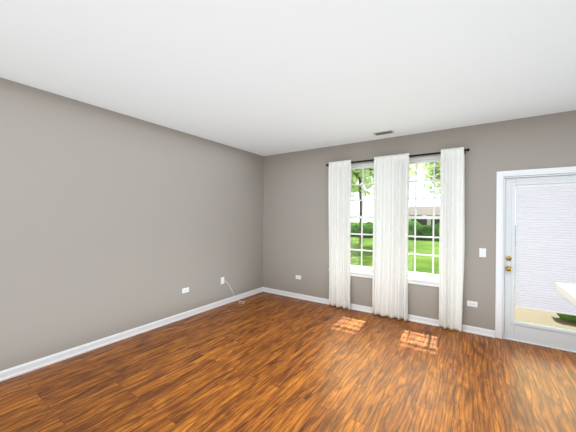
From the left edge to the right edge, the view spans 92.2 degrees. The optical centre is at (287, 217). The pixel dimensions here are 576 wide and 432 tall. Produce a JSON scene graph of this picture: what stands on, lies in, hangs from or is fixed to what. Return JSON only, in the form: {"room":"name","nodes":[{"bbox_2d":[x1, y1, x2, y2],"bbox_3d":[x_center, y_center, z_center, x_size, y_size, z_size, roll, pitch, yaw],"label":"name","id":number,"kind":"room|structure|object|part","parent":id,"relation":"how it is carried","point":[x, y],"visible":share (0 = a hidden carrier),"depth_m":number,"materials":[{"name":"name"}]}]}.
{"room":"empty living room","nodes":[
{"label":"empty living room","id":0,"kind":"room"},
{"bbox_2d":[0,77,263,370],"bbox_3d":[-2.684,0.107,2.518,0.160,2.740,7.920,0,0,34],"label":"wall","id":1,"kind":"structure","parent":0,"point":[112,223],"depth_m":3.23,"materials":[{"name":"beige paint"}]},
{"bbox_2d":[0,287,262,381],"bbox_3d":[-2.618,1.435,2.466,0.026,0.085,7.600,0,0,34],"label":"baseboard","id":2,"kind":"structure","parent":1,"relation":"attached to","point":[15,371],"depth_m":3.23,"materials":[{"name":"white wood"}]},
{"bbox_2d":[182,287,188,293],"bbox_3d":[-1.521,1.082,4.116,0.008,0.072,0.115,0,0,34],"label":"electrical outlet","id":3,"kind":"object","parent":1,"relation":"attached to","point":[185,290],"visible":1,"depth_m":4.11,"materials":[{"name":"white plastic"}]},
{"bbox_2d":[221,277,244,303],"bbox_3d":[-0.932,1.255,4.791,0.238,0.471,0.388,0,0,34],"label":"outlet","id":4,"kind":"object","parent":1,"relation":"attached to","point":[222,280],"visible":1,"depth_m":4.74,"materials":[{"name":"white plastic"}]},
{"bbox_3d":[-1.111,1.075,4.720,0.018,0.115,0.072,1,0,34],"label":"plate","id":5,"kind":"part","parent":4,"relation":"part of","materials":[{"name":"white plastic"}]},
{"bbox_2d":[0,292,575,431],"bbox_3d":[0.029,1.560,0.693,6.720,0.120,7.920,0,0,34],"label":"floor","id":6,"kind":"structure","parent":0,"point":[264,362],"depth_m":2.55,"materials":[{"name":"brown wood"}]},
{"bbox_2d":[556,283,575,306],"bbox_3d":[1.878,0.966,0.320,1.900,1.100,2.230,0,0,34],"label":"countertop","id":7,"kind":"structure","parent":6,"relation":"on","point":[567,291],"depth_m":1.60,"materials":[{"name":"white stone"}]},
{"bbox_2d":[0,0,575,155],"bbox_3d":[0.054,-1.315,0.693,6.720,0.150,7.920,0,0,34],"label":"ceiling","id":8,"kind":"structure","parent":0,"point":[266,77],"depth_m":2.22,"materials":[{"name":"white paint"}]},
{"bbox_2d":[373,130,394,135],"bbox_3d":[1.386,-1.224,4.013,0.270,0.008,0.140,0,0,34],"label":"ceiling vent","id":9,"kind":"object","parent":8,"relation":"in","point":[384,132],"visible":0.98,"depth_m":3.99,"materials":[{"name":"metal"}]},
{"bbox_2d":[263,110,575,329],"bbox_3d":[2.200,0.149,3.917,6.400,2.740,0.160,0,0,34],"label":"wall","id":10,"kind":"structure","parent":0,"point":[295,221],"depth_m":4.00,"materials":[{"name":"beige paint"}]},
{"bbox_2d":[350,162,373,277],"bbox_3d":[1.116,0.033,4.624,0.858,1.863,0.183,0,0,34],"label":"window","id":11,"kind":"structure","parent":10,"relation":"in","point":[361,271],"depth_m":4.58,"materials":[{"name":"clear glass"}]},
{"bbox_2d":[263,287,494,337],"bbox_3d":[2.143,1.476,3.836,6.386,0.085,0.026,0,0,34],"label":"baseboard","id":12,"kind":"structure","parent":10,"relation":"attached to","point":[465,328],"depth_m":4.39,"materials":[{"name":"white wood"}]},
{"bbox_2d":[326,148,469,166],"bbox_3d":[1.530,-0.892,4.213,2.067,0.070,0.102,0,0,34],"label":"curtain rod","id":13,"kind":"object","parent":10,"relation":"attached to","point":[468,149],"visible":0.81,"depth_m":3.94,"materials":[{"name":"black metal"}]},
{"bbox_2d":[328,160,351,309],"bbox_3d":[0.854,0.278,4.615,0.408,2.434,0.086,0,0,34],"label":"curtain","id":14,"kind":"object","parent":13,"relation":"hanging from","point":[339,189],"visible":1,"depth_m":4.61,"materials":[{"name":"white fabric"}]},
{"bbox_2d":[372,153,409,320],"bbox_3d":[1.534,0.284,4.160,0.533,2.434,0.090,0,0,34],"label":"curtain","id":15,"kind":"object","parent":13,"relation":"hanging from","point":[390,236],"visible":1,"depth_m":4.14,"materials":[{"name":"white fabric"}]},
{"bbox_2d":[439,147,464,331],"bbox_3d":[2.197,0.290,3.717,0.296,2.434,0.076,0,0,34],"label":"curtain","id":16,"kind":"object","parent":13,"relation":"hanging from","point":[452,224],"visible":1,"depth_m":3.70,"materials":[{"name":"white fabric"}]},
{"bbox_2d":[408,155,440,286],"bbox_3d":[1.984,0.041,4.043,0.908,1.863,0.183,0,0,34],"label":"window","id":17,"kind":"structure","parent":10,"relation":"in","point":[421,278],"depth_m":4.05,"materials":[{"name":"clear glass"}]},
{"bbox_2d":[467,301,477,306],"bbox_3d":[2.431,1.141,3.655,0.115,0.072,0.008,0,0,34],"label":"electrical outlet","id":18,"kind":"object","parent":10,"relation":"attached to","point":[472,303],"visible":1,"depth_m":3.65,"materials":[{"name":"white plastic"}]},
{"bbox_2d":[479,248,485,256],"bbox_3d":[2.525,0.457,3.592,0.072,0.115,0.017,0,0,34],"label":"light switch","id":19,"kind":"object","parent":10,"relation":"attached to","point":[482,252],"visible":1,"depth_m":3.60,"materials":[{"name":"white plastic"}]},
{"bbox_2d":[495,166,575,352],"bbox_3d":[3.130,0.475,3.280,1.080,2.105,0.182,0,0,34],"label":"door frame","id":20,"kind":"structure","parent":10,"relation":"attached to","point":[502,176],"depth_m":3.48,"materials":[{"name":"white wood"}]},
{"bbox_2d":[504,175,575,350],"bbox_3d":[3.101,0.513,3.236,0.898,2.000,0.116,0,0,34],"label":"door","id":21,"kind":"structure","parent":10,"relation":"in","point":[544,335],"depth_m":3.43,"materials":[{"name":"white paint"}]},
{"bbox_3d":[2.748,0.580,3.445,0.064,0.192,0.071,0,0,34],"label":"door hardware","id":22,"kind":"part","parent":21,"relation":"part of","materials":[{"name":"gold metal"}]},
{"bbox_2d":[515,183,575,329],"bbox_3d":[3.115,0.447,3.257,0.702,1.694,0.024,0,0,34],"label":"blind","id":23,"kind":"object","parent":21,"relation":"attached to","point":[545,244],"depth_m":3.29,"materials":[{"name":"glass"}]},
{"bbox_3d":[3.114,0.358,3.254,0.690,1.509,0.016,0,0,34],"label":"door shade rails","id":24,"kind":"part","parent":23,"relation":"part of","materials":[{"name":"white fabric"}]},
{"label":"outside","id":25,"kind":"structure","parent":0,"visible":0},
{"bbox_2d":[351,222,438,273],"bbox_3d":[35.833,2.213,50.947,130.000,0.200,115.439,0,0,34],"label":"ground","id":26,"kind":"structure","parent":25,"point":[421,249],"depth_m":13.69,"materials":[{"name":"green plant"}]},
{"bbox_2d":[351,164,419,243],"bbox_3d":[4.735,-2.996,19.586,7.901,9.727,8.060,0,0,34],"label":"tree","id":27,"kind":"object","parent":26,"relation":"on","point":[366,178],"depth_m":18.94,"materials":[{"name":"green plant"}]},
{"bbox_2d":[409,206,439,224],"bbox_3d":[22.357,0.195,37.982,10.600,3.600,6.600,0,0,34],"label":"house","id":28,"kind":"structure","parent":26,"relation":"on","point":[425,212],"depth_m":37.56,"materials":[{"name":"beige"}]},
{"bbox_2d":[421,162,439,197],"bbox_3d":[18.181,-3.809,27.633,9.311,11.585,8.884,0,0,34],"label":"tree","id":29,"kind":"object","parent":26,"relation":"on","point":[429,172],"depth_m":27.94,"materials":[{"name":"green plant"}]},
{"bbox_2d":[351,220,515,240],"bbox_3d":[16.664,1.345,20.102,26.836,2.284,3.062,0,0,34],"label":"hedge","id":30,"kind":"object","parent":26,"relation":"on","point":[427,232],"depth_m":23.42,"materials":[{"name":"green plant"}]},
{"bbox_2d":[514,306,575,330],"bbox_3d":[4.589,1.780,4.452,3.400,0.120,3.398,0,0,34],"label":"patio slab","id":31,"kind":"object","parent":26,"relation":"on","point":[538,320],"depth_m":4.70,"materials":[{"name":"concrete"}]},
{"bbox_2d":[556,313,575,321],"bbox_3d":[5.290,1.561,4.301,1.777,0.514,0.622,0,0,34],"label":"grass","id":32,"kind":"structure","parent":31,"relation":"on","point":[570,318],"depth_m":4.55,"materials":[{"name":"green plant"}]}
]}

